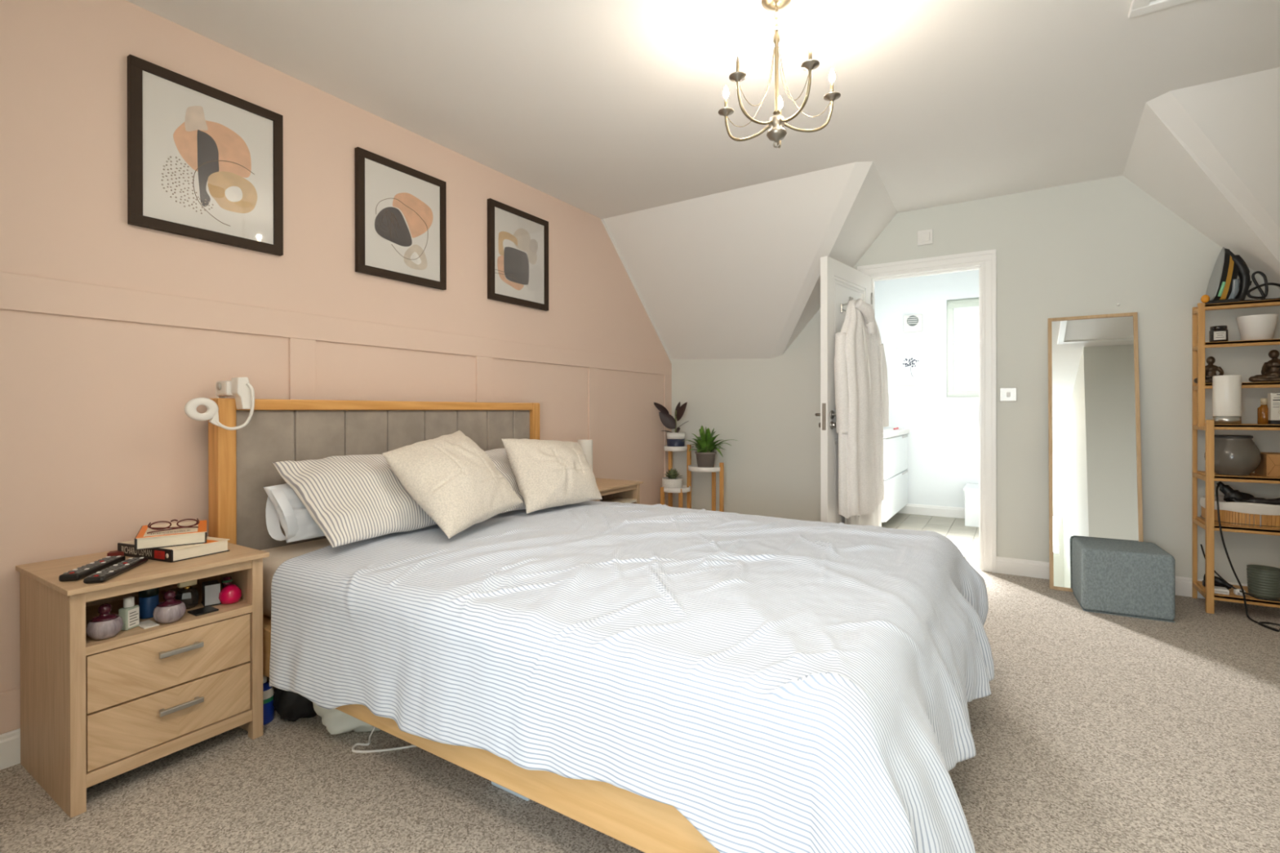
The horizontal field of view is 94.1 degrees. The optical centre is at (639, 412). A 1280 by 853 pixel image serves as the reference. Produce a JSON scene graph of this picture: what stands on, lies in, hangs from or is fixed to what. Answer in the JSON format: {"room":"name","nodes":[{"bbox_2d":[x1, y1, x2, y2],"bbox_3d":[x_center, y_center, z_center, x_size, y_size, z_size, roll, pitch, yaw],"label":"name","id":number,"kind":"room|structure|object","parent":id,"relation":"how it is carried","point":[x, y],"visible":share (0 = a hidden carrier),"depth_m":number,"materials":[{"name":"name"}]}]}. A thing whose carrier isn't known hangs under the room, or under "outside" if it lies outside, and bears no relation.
{"room":"bedroom","nodes":[
{"label":"bedroom","id":0,"kind":"room"},
{"bbox_2d":[0,0,670,693],"bbox_3d":[-1.395,-0.168,2.558,0.100,2.400,6.030,0,0,32],"label":"wall","id":1,"kind":"structure","parent":0,"point":[99,444],"depth_m":2.11,"materials":[{"name":"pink paint"}]},
{"bbox_2d":[0,687,20,734],"bbox_3d":[-1.347,0.872,2.531,0.011,0.119,6.030,0,0,32],"label":"trim","id":2,"kind":"structure","parent":1,"relation":"attached to","point":[10,700],"depth_m":1.74,"materials":[{"name":"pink paint"}]},
{"bbox_2d":[0,728,20,770],"bbox_3d":[-1.344,0.981,2.530,0.017,0.102,6.030,0,0,32],"label":"baseboard","id":3,"kind":"structure","parent":1,"relation":"attached to","point":[10,742],"depth_m":1.74,"materials":[{"name":"white"}]},
{"bbox_2d":[127,53,283,255],"bbox_3d":[-1.562,-0.904,2.176,0.025,0.557,0.485,0,0,32],"label":"framed print","id":4,"kind":"object","parent":1,"relation":"attached to","point":[205,162],"visible":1,"depth_m":2.14,"materials":[{"name":"brown paper"}]},
{"bbox_2d":[288,337,315,399],"bbox_3d":[-1.392,0.256,2.460,0.011,1.115,0.105,0,0,32],"label":"trim","id":5,"kind":"structure","parent":1,"relation":"attached to","point":[302,352],"depth_m":2.45,"materials":[{"name":"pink paint"}]},
{"bbox_2d":[0,271,671,375],"bbox_3d":[-1.349,-0.356,2.528,0.011,0.107,6.030,0,0,32],"label":"trim","id":6,"kind":"structure","parent":1,"relation":"attached to","point":[18,292],"depth_m":2.31,"materials":[{"name":"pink paint"}]},
{"bbox_2d":[354,146,446,289],"bbox_3d":[-1.133,-0.903,2.855,0.025,0.552,0.484,0,0,32],"label":"framed print","id":7,"kind":"object","parent":1,"relation":"attached to","point":[401,210],"visible":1,"depth_m":2.83,"materials":[{"name":"brown paper"}]},
{"bbox_2d":[475,356,493,402],"bbox_3d":[-0.861,0.253,3.298,0.011,1.115,0.116,0,0,32],"label":"trim","id":8,"kind":"structure","parent":1,"relation":"attached to","point":[484,366],"depth_m":3.29,"materials":[{"name":"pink paint"}]},
{"bbox_2d":[487,198,548,311],"bbox_3d":[-0.711,-0.911,3.521,0.025,0.556,0.488,0,0,32],"label":"framed print","id":9,"kind":"object","parent":1,"relation":"attached to","point":[517,240],"visible":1,"depth_m":3.50,"materials":[{"name":"brown paper"}]},
{"bbox_2d":[588,367,598,478],"bbox_3d":[-0.324,0.250,4.146,0.011,1.115,0.107,0,0,32],"label":"trim","id":10,"kind":"structure","parent":1,"relation":"attached to","point":[593,372],"depth_m":4.14,"materials":[{"name":"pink paint"}]},
{"bbox_2d":[600,218,671,361],"bbox_3d":[-0.004,-0.902,4.649,0.012,0.945,1.005,0,0,32],"label":"trim","id":11,"kind":"structure","parent":1,"relation":"attached to","point":[602,220],"depth_m":4.60,"materials":[{"name":"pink paint"}]},
{"bbox_2d":[663,374,671,506],"bbox_3d":[0.235,0.248,5.028,0.011,1.115,0.114,0,0,32],"label":"trim","id":12,"kind":"structure","parent":1,"relation":"attached to","point":[667,379],"depth_m":5.00,"materials":[{"name":"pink paint"}]},
{"bbox_2d":[0,512,1279,852],"bbox_3d":[1.140,1.078,2.168,4.800,0.101,8.278,0,0,32],"label":"floor","id":13,"kind":"structure","parent":0,"point":[1095,732],"depth_m":1.69,"materials":[{"name":"beige carpet"}]},
{"bbox_2d":[15,542,269,817],"bbox_3d":[-1.505,0.741,1.823,0.462,0.585,0.479,0,0,32],"label":"nightstand","id":14,"kind":"object","parent":13,"relation":"on","point":[93,712],"visible":0.95,"depth_m":1.67,"materials":[{"name":"brown wood"}]},
{"bbox_2d":[58,555,125,582],"bbox_3d":[-1.538,0.438,1.679,0.046,0.021,0.215,0,0,-14],"label":"remote control","id":15,"kind":"object","parent":14,"relation":"on","point":[77,574],"visible":1,"depth_m":1.64,"materials":[{"name":"black plastic"}]},
{"bbox_2d":[85,603,123,639],"bbox_3d":[-1.448,0.564,1.612,0.077,0.090,0.077,0,0,32],"label":"bottle","id":16,"kind":"object","parent":14,"relation":"on","point":[105,625],"visible":1,"depth_m":1.59,"materials":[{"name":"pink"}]},
{"bbox_2d":[83,556,147,583],"bbox_3d":[-1.461,0.439,1.667,0.047,0.018,0.232,0,0,-16],"label":"remote control","id":17,"kind":"object","parent":14,"relation":"on","point":[103,575],"visible":1,"depth_m":1.63,"materials":[{"name":"black plastic"}]},
{"bbox_2d":[118,596,139,630],"bbox_3d":[-1.438,0.565,1.677,0.029,0.088,0.040,0,0,4],"label":"bottle","id":18,"kind":"object","parent":14,"relation":"on","point":[130,612],"visible":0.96,"depth_m":1.67,"materials":[{"name":"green plastic"}]},
{"bbox_2d":[137,619,159,629],"bbox_3d":[-1.410,0.607,1.703,0.070,0.004,0.035,0,0,32],"label":"leaflet","id":19,"kind":"object","parent":14,"relation":"on","point":[148,624],"visible":0.8,"depth_m":1.69,"materials":[{"name":"white paper"}]},
{"bbox_2d":[138,587,159,618],"bbox_3d":[-1.465,0.560,1.776,0.047,0.099,0.047,0,0,32],"label":"tub","id":20,"kind":"object","parent":14,"relation":"on","point":[148,598],"visible":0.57,"depth_m":1.76,"materials":[{"name":"blue plastic"}]},
{"bbox_2d":[85,583,252,656],"bbox_3d":[-1.511,0.621,1.825,0.430,0.022,0.427,0,0,32],"label":"shelf","id":21,"kind":"object","parent":14,"relation":"attached to","point":[137,637],"depth_m":1.75,"materials":[{"name":"brown wood"}]},
{"bbox_2d":[152,590,186,623],"bbox_3d":[-1.368,0.564,1.732,0.077,0.090,0.077,0,0,32],"label":"bottle","id":22,"kind":"object","parent":14,"relation":"on","point":[171,610],"visible":1,"depth_m":1.71,"materials":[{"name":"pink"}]},
{"bbox_2d":[117,536,229,562],"bbox_3d":[-1.480,0.429,1.893,0.274,0.038,0.167,0,0,21],"label":"book","id":23,"kind":"object","parent":14,"relation":"on","point":[213,545],"visible":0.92,"depth_m":1.83,"materials":[{"name":"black paper"}]},
{"bbox_2d":[134,520,206,550],"bbox_3d":[-1.496,0.391,1.910,0.173,0.037,0.240,0,0,-36],"label":"book","id":24,"kind":"object","parent":23,"relation":"on","point":[191,535],"visible":0.99,"depth_m":1.83,"materials":[{"name":"orange paper"}]},
{"bbox_2d":[146,518,199,533],"bbox_3d":[-1.483,0.360,1.895,0.131,0.025,0.086,0,0,-38],"label":"glasses","id":25,"kind":"object","parent":24,"relation":"on","point":[149,525],"visible":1,"depth_m":1.90,"materials":[{"name":"black plastic"}]},
{"bbox_2d":[174,579,199,609],"bbox_3d":[-1.409,0.567,1.854,0.059,0.084,0.059,0,0,10],"label":"faceted perfume","id":26,"kind":"object","parent":14,"relation":"on","point":[188,595],"visible":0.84,"depth_m":1.84,"materials":[{"name":"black glass"}]},
{"bbox_2d":[187,605,218,616],"bbox_3d":[-1.332,0.606,1.817,0.060,0.005,0.060,0,0,32],"label":"phone","id":27,"kind":"object","parent":14,"relation":"on","point":[209,609],"visible":1,"depth_m":1.81,"materials":[{"name":"black plastic"}]},
{"bbox_2d":[200,580,221,607],"bbox_3d":[-1.363,0.576,1.894,0.044,0.066,0.065,0,0,-43],"label":"gift box","id":28,"kind":"object","parent":14,"relation":"on","point":[211,589],"visible":0.99,"depth_m":1.87,"materials":[{"name":"grey cardboard"}]},
{"bbox_2d":[218,576,241,604],"bbox_3d":[-1.308,0.567,1.902,0.062,0.084,0.062,0,0,32],"label":"pink perfume","id":29,"kind":"object","parent":14,"relation":"on","point":[230,593],"visible":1,"depth_m":1.89,"materials":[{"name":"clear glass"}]},
{"bbox_2d":[262,675,274,724],"bbox_3d":[-1.264,0.958,1.990,0.073,0.150,0.073,0,0,32],"label":"bottle","id":30,"kind":"object","parent":13,"relation":"on","point":[268,691],"visible":0.37,"depth_m":1.98,"materials":[{"name":"blue plastic"}]},
{"bbox_2d":[272,688,316,721],"bbox_3d":[-1.151,0.953,2.021,0.131,0.155,0.157,0,0,32],"label":"bag","id":31,"kind":"object","parent":13,"relation":"on","point":[291,706],"visible":0.46,"depth_m":1.96,"materials":[{"name":"black fabric"}]},
{"bbox_2d":[312,702,380,734],"bbox_3d":[-0.925,0.925,1.999,0.295,0.210,0.278,0,0,32],"label":"cloth bag","id":32,"kind":"object","parent":13,"relation":"on","point":[336,722],"visible":0.16,"depth_m":1.88,"materials":[{"name":"white fabric"}]},
{"bbox_2d":[351,726,416,753],"bbox_3d":[-0.776,1.012,1.828,0.210,0.042,0.100,0,0,17],"label":"cable","id":33,"kind":"object","parent":13,"relation":"on","point":[374,727],"visible":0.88,"depth_m":1.82,"materials":[{"name":"white plastic"}]},
{"bbox_2d":[208,398,719,852],"bbox_3d":[-0.204,0.490,2.262,2.170,1.082,1.664,0,0,32],"label":"bed","id":34,"kind":"object","parent":13,"relation":"on","point":[241,460],"visible":0.29,"depth_m":2.17,"materials":[{"name":"brown wood"}]},
{"bbox_2d":[184,377,254,430],"bbox_3d":[-1.493,-0.031,2.083,0.151,0.188,0.204,0,0,32],"label":"light","id":35,"kind":"object","parent":34,"relation":"attached to","point":[240,388],"visible":0.99,"depth_m":2.10,"materials":[{"name":"white plastic"}]},
{"bbox_2d":[261,537,331,617],"bbox_3d":[-0.178,0.604,2.246,2.030,0.210,1.560,0,0,32],"label":"mattress","id":36,"kind":"object","parent":34,"relation":"on","point":[277,555],"visible":0.02,"depth_m":2.07,"materials":[{"name":"beige fabric"}]},
{"bbox_2d":[263,483,324,542],"bbox_3d":[-1.115,0.349,2.390,0.230,0.219,0.699,0,0,37],"label":"pillow","id":37,"kind":"object","parent":36,"relation":"on","point":[283,505],"visible":0.18,"depth_m":2.13,"materials":[{"name":"white fabric"}]},
{"bbox_2d":[269,501,994,852],"bbox_3d":[0.068,0.694,2.106,2.022,0.530,1.906,0,0,32],"label":"duvet","id":38,"kind":"object","parent":36,"relation":"on","point":[780,685],"visible":0.96,"depth_m":1.37,"materials":[{"name":"fabric"}]},
{"bbox_2d":[272,453,436,547],"bbox_3d":[-0.978,0.311,2.381,0.390,0.281,0.745,0,0,32],"label":"pillow","id":39,"kind":"object","parent":38,"relation":"on","point":[353,498],"visible":0.64,"depth_m":2.16,"materials":[{"name":"fabric"}]},
{"bbox_2d":[382,430,523,538],"bbox_3d":[-0.744,0.260,2.393,0.373,0.355,0.579,0,0,19],"label":"cushion","id":40,"kind":"object","parent":38,"relation":"on","point":[455,482],"visible":1,"depth_m":2.25,"materials":[{"name":"fabric"}]},
{"bbox_2d":[484,448,525,513],"bbox_3d":[-0.590,0.317,2.973,0.385,0.268,0.670,0,0,32],"label":"pillow","id":41,"kind":"object","parent":38,"relation":"on","point":[499,456],"visible":0.11,"depth_m":2.81,"materials":[{"name":"fabric"}]},
{"bbox_2d":[501,438,602,513],"bbox_3d":[-0.410,0.284,2.924,0.288,0.319,0.626,0,0,36],"label":"cushion","id":42,"kind":"object","parent":38,"relation":"on","point":[548,473],"visible":1,"depth_m":2.79,"materials":[{"name":"fabric"}]},
{"bbox_2d":[589,478,643,503],"bbox_3d":[-0.302,0.735,3.722,0.462,0.585,0.479,0,0,32],"label":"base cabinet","id":43,"kind":"object","parent":13,"relation":"on","point":[609,489],"visible":0.12,"depth_m":3.77,"materials":[{"name":"brown wood"}]},
{"bbox_2d":[577,439,592,471],"bbox_3d":[-0.341,0.308,3.709,0.092,0.270,0.092,0,0,32],"label":"table lamp","id":44,"kind":"object","parent":43,"relation":"on","point":[586,445],"visible":0.48,"depth_m":3.67,"materials":[{"name":"white fabric"}]},
{"bbox_2d":[660,444,724,511],"bbox_3d":[0.424,0.643,4.748,0.512,0.762,0.295,0,0,20],"label":"plant stand","id":45,"kind":"object","parent":13,"relation":"on","point":[691,468],"visible":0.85,"depth_m":4.75,"materials":[{"name":"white wood"}]},
{"bbox_2d":[653,401,688,446],"bbox_3d":[0.289,0.109,4.834,0.321,0.390,0.176,0,0,32],"label":"rubber plant","id":46,"kind":"object","parent":45,"relation":"on","point":[675,438],"visible":0.93,"depth_m":4.82,"materials":[{"name":"grey plant"}]},
{"bbox_2d":[662,467,683,488],"bbox_3d":[0.260,0.537,4.779,0.166,0.175,0.166,0,0,32],"label":"succulent","id":47,"kind":"object","parent":45,"relation":"on","point":[671,481],"visible":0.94,"depth_m":4.73,"materials":[{"name":"white ceramic"}]},
{"bbox_2d":[663,445,687,451],"bbox_3d":[0.292,0.294,4.847,0.196,0.037,0.196,0,0,32],"label":"tray","id":48,"kind":"object","parent":45,"relation":"on","point":[665,448],"depth_m":4.76,"materials":[{"name":"white ceramic"}]},
{"bbox_2d":[661,484,690,493],"bbox_3d":[0.287,0.614,4.774,0.236,0.037,0.236,0,0,32],"label":"tray","id":49,"kind":"object","parent":45,"relation":"on","point":[686,488],"depth_m":4.68,"materials":[{"name":"white wood"}]},
{"bbox_2d":[662,476,682,488],"bbox_3d":[0.260,0.577,4.779,0.166,0.095,0.166,0,0,32],"label":"pot","id":50,"kind":"object","parent":49,"relation":"on","point":[668,482],"depth_m":4.71,"materials":[{"name":"white ceramic"}]},
{"bbox_2d":[688,464,719,472],"bbox_3d":[0.518,0.443,4.704,0.276,0.037,0.276,0,0,32],"label":"tray","id":51,"kind":"object","parent":45,"relation":"on","point":[691,468],"depth_m":4.59,"materials":[{"name":"white ceramic"}]},
{"bbox_2d":[682,425,737,467],"bbox_3d":[0.579,0.279,4.669,0.461,0.348,0.276,0,0,32],"label":"succulent","id":52,"kind":"object","parent":45,"relation":"on","point":[705,457],"visible":0.98,"depth_m":4.65,"materials":[{"name":"green plant"}]},
{"bbox_2d":[952,542,978,559],"bbox_3d":[2.265,1.016,4.458,0.550,0.011,0.450,0,0,32],"label":"bath mat","id":53,"kind":"object","parent":13,"relation":"on","point":[970,551],"visible":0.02,"depth_m":4.37,"materials":[{"name":"white fabric"}]},
{"bbox_2d":[963,483,978,527],"bbox_3d":[3.341,0.849,5.279,0.810,0.340,0.430,0,0,32],"label":"panel","id":54,"kind":"object","parent":13,"relation":"on","point":[971,491],"visible":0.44,"depth_m":5.30,"materials":[{"name":"white"}]},
{"bbox_2d":[1048,311,1143,591],"bbox_3d":[2.619,0.227,3.443,0.424,1.601,0.263,0,0,32],"label":"leaning mirror","id":55,"kind":"object","parent":13,"relation":"on","point":[1095,477],"visible":0.77,"depth_m":3.45,"materials":[{"name":"brown wood"}]},
{"bbox_2d":[1071,536,1175,622],"bbox_3d":[2.524,0.862,3.133,0.370,0.325,0.354,0,0,28],"label":"ottoman","id":56,"kind":"object","parent":13,"relation":"on","point":[1116,577],"visible":1,"depth_m":2.99,"materials":[{"name":"grey fabric"}]},
{"bbox_2d":[1191,298,1279,613],"bbox_3d":[3.133,0.224,3.056,0.407,1.600,0.305,0,0,32],"label":"rack","id":57,"kind":"object","parent":13,"relation":"on","point":[1198,344],"visible":0.96,"depth_m":3.05,"materials":[{"name":"brown wood"}]},
{"bbox_2d":[1193,356,1223,382],"bbox_3d":[3.026,-0.224,3.156,0.141,0.143,0.088,0,0,32],"label":"figurine","id":58,"kind":"object","parent":57,"relation":"on","point":[1211,370],"visible":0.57,"depth_m":3.15,"materials":[{"name":"brown metal"}]},
{"bbox_2d":[1202,574,1232,589],"bbox_3d":[3.022,0.890,3.119,0.110,0.070,0.081,0,0,32],"label":"hair straightener","id":59,"kind":"object","parent":57,"relation":"on","point":[1218,582],"visible":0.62,"depth_m":3.10,"materials":[{"name":"black plastic"}]},
{"bbox_2d":[1208,325,1228,342],"bbox_3d":[3.060,-0.411,3.150,0.072,0.088,0.073,0,0,32],"label":"jar candle","id":60,"kind":"object","parent":57,"relation":"on","point":[1217,333],"visible":0.84,"depth_m":3.13,"materials":[{"name":"black glass"}]},
{"bbox_2d":[1200,247,1252,304],"bbox_3d":[3.067,-0.706,3.119,0.207,0.321,0.114,0,0,32],"label":"iron","id":61,"kind":"object","parent":57,"relation":"on","point":[1224,286],"visible":0.95,"depth_m":3.09,"materials":[{"name":"grey"}]},
{"bbox_2d":[1212,374,1241,424],"bbox_3d":[3.009,-0.063,3.054,0.106,0.248,0.106,0,0,32],"label":"table lamp","id":62,"kind":"object","parent":57,"relation":"on","point":[1226,389],"visible":0.98,"depth_m":3.02,"materials":[{"name":"white"}]},
{"bbox_2d":[1204,435,1261,475],"bbox_3d":[3.048,0.220,3.065,0.209,0.202,0.209,0,0,32],"label":"pot","id":63,"kind":"object","parent":57,"relation":"on","point":[1234,455],"visible":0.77,"depth_m":3.00,"materials":[{"name":"grey ceramic"}]},
{"bbox_2d":[1200,494,1279,529],"bbox_3d":[3.137,0.511,3.060,0.375,0.124,0.309,0,0,32],"label":"bamboo basket","id":64,"kind":"object","parent":57,"relation":"on","point":[1244,514],"visible":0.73,"depth_m":2.96,"materials":[{"name":"brown wicker"}]},
{"bbox_2d":[1216,481,1279,505],"bbox_3d":[3.105,0.421,2.998,0.300,0.130,0.124,0,0,32],"label":"hair dryer","id":65,"kind":"object","parent":64,"relation":"in","point":[1231,495],"visible":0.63,"depth_m":3.01,"materials":[{"name":"black plastic"}]},
{"bbox_2d":[1215,483,1279,631],"bbox_3d":[3.032,0.694,2.821,0.168,0.657,0.487,0,0,-29],"label":"cable","id":66,"kind":"object","parent":65,"relation":"attached to","point":[1219,484],"visible":1,"depth_m":2.96,"materials":[{"name":"black plastic"}]},
{"bbox_2d":[1200,544,1279,601],"bbox_3d":[3.070,0.823,3.031,0.148,0.203,0.426,0,0,-20],"label":"lead","id":67,"kind":"object","parent":57,"relation":"on","point":[1202,548],"visible":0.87,"depth_m":3.03,"materials":[{"name":"black plastic"}]},
{"bbox_2d":[1235,313,1278,340],"bbox_3d":[3.193,-0.432,3.084,0.153,0.129,0.153,0,0,32],"label":"bowl","id":68,"kind":"object","parent":57,"relation":"on","point":[1257,326],"visible":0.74,"depth_m":3.04,"materials":[{"name":"white ceramic"}]},
{"bbox_2d":[1243,271,1279,301],"bbox_3d":[3.211,-0.650,3.075,0.214,0.158,0.034,0,0,21],"label":"cord","id":69,"kind":"object","parent":57,"relation":"on","point":[1265,284],"visible":0.88,"depth_m":3.07,"materials":[{"name":"black plastic"}]},
{"bbox_2d":[1257,398,1267,424],"bbox_3d":[3.168,-0.005,3.024,0.048,0.131,0.048,0,0,32],"label":"bottle","id":70,"kind":"object","parent":57,"relation":"on","point":[1262,411],"visible":0.91,"depth_m":3.01,"materials":[{"name":"brown glass"}]},
{"bbox_2d":[1246,564,1279,599],"bbox_3d":[3.135,0.853,2.988,0.132,0.143,0.132,0,0,32],"label":"pot","id":71,"kind":"object","parent":57,"relation":"on","point":[1263,581],"visible":1,"depth_m":2.96,"materials":[{"name":"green ceramic"}]},
{"bbox_2d":[1248,349,1279,382],"bbox_3d":[3.231,-0.235,3.029,0.198,0.165,0.096,0,0,32],"label":"figurine","id":72,"kind":"object","parent":57,"relation":"on","point":[1270,371],"visible":1,"depth_m":3.03,"materials":[{"name":"brown metal"}]},
{"bbox_2d":[1254,452,1279,477],"bbox_3d":[3.218,0.265,3.004,0.127,0.112,0.181,0,0,32],"label":"cardboard box","id":73,"kind":"object","parent":57,"relation":"on","point":[1269,466],"visible":0.84,"depth_m":2.96,"materials":[{"name":"brown cardboard"}]},
{"bbox_2d":[1267,393,1279,424],"bbox_3d":[3.194,-0.017,2.963,0.090,0.155,0.046,0,0,32],"label":"carton","id":74,"kind":"object","parent":57,"relation":"on","point":[1273,399],"visible":1,"depth_m":2.96,"materials":[{"name":"white cardboard"}]},
{"bbox_2d":[126,0,1279,218],"bbox_3d":[0.588,-1.369,1.298,4.600,0.001,6.030,0,0,32],"label":"ceiling","id":75,"kind":"structure","parent":0,"point":[604,108],"depth_m":2.44,"materials":[{"name":"white paint"}]},
{"bbox_2d":[718,0,840,147],"bbox_3d":[0.440,-1.123,1.981,0.393,0.494,0.405,0,0,32],"label":"chandelier","id":76,"kind":"object","parent":75,"relation":"hanging from","point":[776,132],"visible":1,"depth_m":1.96,"materials":[{"name":"gold metal"}]},
{"bbox_2d":[723,84,728,107],"bbox_3d":[0.300,-1.096,2.076,0.021,0.092,0.020,0,0,32],"label":"candle","id":77,"kind":"object","parent":76,"relation":"on","point":[726,92],"depth_m":2.07,"materials":[{"name":"white wax"}]},
{"bbox_2d":[806,33,813,59],"bbox_3d":[0.513,-1.096,1.797,0.021,0.092,0.020,0,0,32],"label":"candle","id":78,"kind":"object","parent":76,"relation":"on","point":[810,43],"depth_m":1.79,"materials":[{"name":"wax"}]},
{"bbox_2d":[828,67,835,92],"bbox_3d":[0.637,-1.096,1.976,0.021,0.092,0.020,0,0,32],"label":"candle","id":79,"kind":"object","parent":76,"relation":"on","point":[832,75],"depth_m":1.97,"materials":[{"name":"wax"}]},
{"bbox_2d":[1128,0,1193,17],"bbox_3d":[1.776,-1.363,1.641,0.600,0.016,0.600,0,0,32],"label":"hatch","id":80,"kind":"object","parent":75,"relation":"attached to","point":[1138,7],"visible":1,"depth_m":1.99,"materials":[{"name":"white paint"}]},
{"bbox_2d":[694,451,715,467],"bbox_3d":[0.518,0.383,4.704,0.168,0.140,0.168,0,0,32],"label":"pot","id":81,"kind":"object","parent":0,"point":[704,459],"depth_m":4.64,"materials":[{"name":"grey ceramic"}]},
{"bbox_2d":[603,161,856,359],"bbox_3d":[0.723,-0.893,4.173,1.751,0.963,1.030,0,0,32],"label":"ceiling","id":82,"kind":"structure","parent":0,"point":[722,275],"depth_m":4.13,"materials":[{"name":"white paint"}]},
{"bbox_2d":[782,160,897,354],"bbox_3d":[1.182,-0.905,3.907,0.851,0.940,0.990,0,0,32],"label":"ceiling","id":83,"kind":"structure","parent":0,"point":[873,209],"depth_m":3.87,"materials":[{"name":"white paint"}]},
{"bbox_2d":[874,269,978,507],"bbox_3d":[2.684,-0.180,4.886,2.300,2.400,2.028,0,0,32],"label":"wall","id":84,"kind":"structure","parent":0,"point":[943,437],"depth_m":5.86,"materials":[{"name":"white"}]},
{"bbox_2d":[881,434,907,522],"bbox_3d":[2.148,0.570,5.590,0.517,0.700,1.180,0,0,32],"label":"vanity unit","id":85,"kind":"object","parent":84,"relation":"attached to","point":[895,448],"visible":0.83,"depth_m":5.32,"materials":[{"name":"white wood"}]},
{"bbox_2d":[883,428,909,438],"bbox_3d":[2.146,0.193,5.581,0.523,0.047,1.225,0,0,32],"label":"basin","id":86,"kind":"object","parent":85,"relation":"in","point":[887,433],"visible":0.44,"depth_m":5.42,"materials":[{"name":"white ceramic"}]},
{"bbox_2d":[895,346,926,386],"bbox_3d":[2.702,-0.452,5.943,0.280,0.380,0.020,0,0,32],"label":"picture","id":87,"kind":"object","parent":84,"relation":"attached to","point":[910,362],"visible":1,"depth_m":5.94,"materials":[{"name":"white"}]},
{"bbox_2d":[903,314,922,333],"bbox_3d":[2.713,-0.882,5.923,0.170,0.170,0.041,0,0,32],"label":"fan","id":88,"kind":"object","parent":84,"relation":"attached to","point":[912,323],"visible":1,"depth_m":5.91,"materials":[{"name":"white plastic"}]},
{"bbox_2d":[897,503,964,518],"bbox_3d":[3.153,0.967,5.664,2.140,0.102,0.017,0,0,32],"label":"baseboard","id":89,"kind":"structure","parent":84,"relation":"attached to","point":[909,508],"depth_m":5.83,"materials":[{"name":"white"}]},
{"bbox_2d":[944,297,978,399],"bbox_3d":[3.287,-0.606,5.617,0.742,0.963,0.085,0,0,32],"label":"window","id":90,"kind":"structure","parent":84,"relation":"in","point":[951,393],"depth_m":5.78,"materials":[{"name":"white plastic"}]},
{"bbox_2d":[947,297,978,308],"bbox_3d":[3.277,-1.040,5.601,0.682,0.076,0.044,0,0,32],"label":"roller blind","id":91,"kind":"object","parent":90,"relation":"attached to","point":[970,302],"visible":0.34,"depth_m":5.70,"materials":[{"name":"white fabric"}]},
{"bbox_2d":[670,175,1279,584],"bbox_3d":[2.238,-0.227,3.902,4.800,2.500,0.130,0,0,32],"label":"wall","id":92,"kind":"structure","parent":0,"point":[1091,247],"depth_m":3.67,"materials":[{"name":"white paint"}]},
{"bbox_2d":[770,160,872,358],"bbox_3d":[1.134,-0.894,3.931,0.087,0.963,1.367,0,0,-8],"label":"trim","id":93,"kind":"structure","parent":92,"relation":"attached to","point":[859,173],"depth_m":3.72,"materials":[{"name":"white paint"}]},
{"bbox_2d":[814,256,872,524],"bbox_3d":[1.363,0.033,3.922,0.175,1.967,0.743,0,0,40],"label":"door","id":94,"kind":"structure","parent":92,"relation":"in","point":[841,283],"depth_m":3.67,"materials":[{"name":"white wood"}]},
{"bbox_2d":[833,298,876,519],"bbox_3d":[1.371,-0.030,3.726,0.164,1.343,0.498,0,0,44],"label":"robe","id":95,"kind":"object","parent":94,"relation":"hanging from","point":[852,377],"visible":0.99,"depth_m":3.60,"materials":[{"name":"white fabric"}]},
{"bbox_2d":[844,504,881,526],"bbox_3d":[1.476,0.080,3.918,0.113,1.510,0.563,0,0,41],"label":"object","id":96,"kind":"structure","parent":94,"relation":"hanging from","point":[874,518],"depth_m":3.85,"materials":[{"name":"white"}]},
{"bbox_2d":[862,314,888,506],"bbox_3d":[1.541,-0.036,3.951,0.146,1.310,0.509,0,0,41],"label":"robe","id":97,"kind":"object","parent":94,"relation":"hanging from","point":[877,363],"visible":0.47,"depth_m":3.91,"materials":[{"name":"white fabric"}]},
{"bbox_2d":[917,228,933,245],"bbox_3d":[1.920,-1.179,4.012,0.095,0.100,0.020,0,0,32],"label":"panel","id":98,"kind":"object","parent":92,"relation":"attached to","point":[924,237],"visible":1,"depth_m":4.00,"materials":[{"name":"white plastic"}]},
{"bbox_2d":[857,248,996,573],"bbox_3d":[1.945,-0.007,4.075,0.850,2.060,0.149,0,0,32],"label":"door frame","id":99,"kind":"structure","parent":92,"relation":"attached to","point":[985,261],"depth_m":3.83,"materials":[{"name":"white wood"}]},
{"bbox_2d":[1000,387,1017,401],"bbox_3d":[2.326,-0.112,3.763,0.092,0.086,0.013,0,0,32],"label":"light switch","id":100,"kind":"object","parent":92,"relation":"attached to","point":[1006,394],"visible":1,"depth_m":3.76,"materials":[{"name":"white plastic"}]},
{"bbox_2d":[996,556,1248,598],"bbox_3d":[3.208,0.972,3.205,2.215,0.102,0.017,0,0,32],"label":"baseboard","id":101,"kind":"structure","parent":92,"relation":"attached to","point":[1015,566],"depth_m":3.68,"materials":[{"name":"white"}]},
{"bbox_2d":[1146,91,1279,262],"bbox_3d":[2.918,-0.886,2.802,1.390,0.980,0.095,0,0,-17],"label":"trim","id":102,"kind":"structure","parent":92,"relation":"attached to","point":[1166,106],"depth_m":2.71,"materials":[{"name":"white paint"}]},
{"bbox_2d":[1122,102,1279,289],"bbox_3d":[2.882,-0.893,2.827,0.880,0.965,0.995,0,0,32],"label":"ceiling","id":103,"kind":"structure","parent":0,"point":[1157,163],"depth_m":3.00,"materials":[{"name":"white paint"}]},
{"bbox_2d":[1169,66,1279,228],"bbox_3d":[3.207,-0.886,2.582,1.550,0.980,1.060,0,0,32],"label":"ceiling","id":104,"kind":"structure","parent":0,"point":[1239,115],"depth_m":2.55,"materials":[{"name":"white paint"}]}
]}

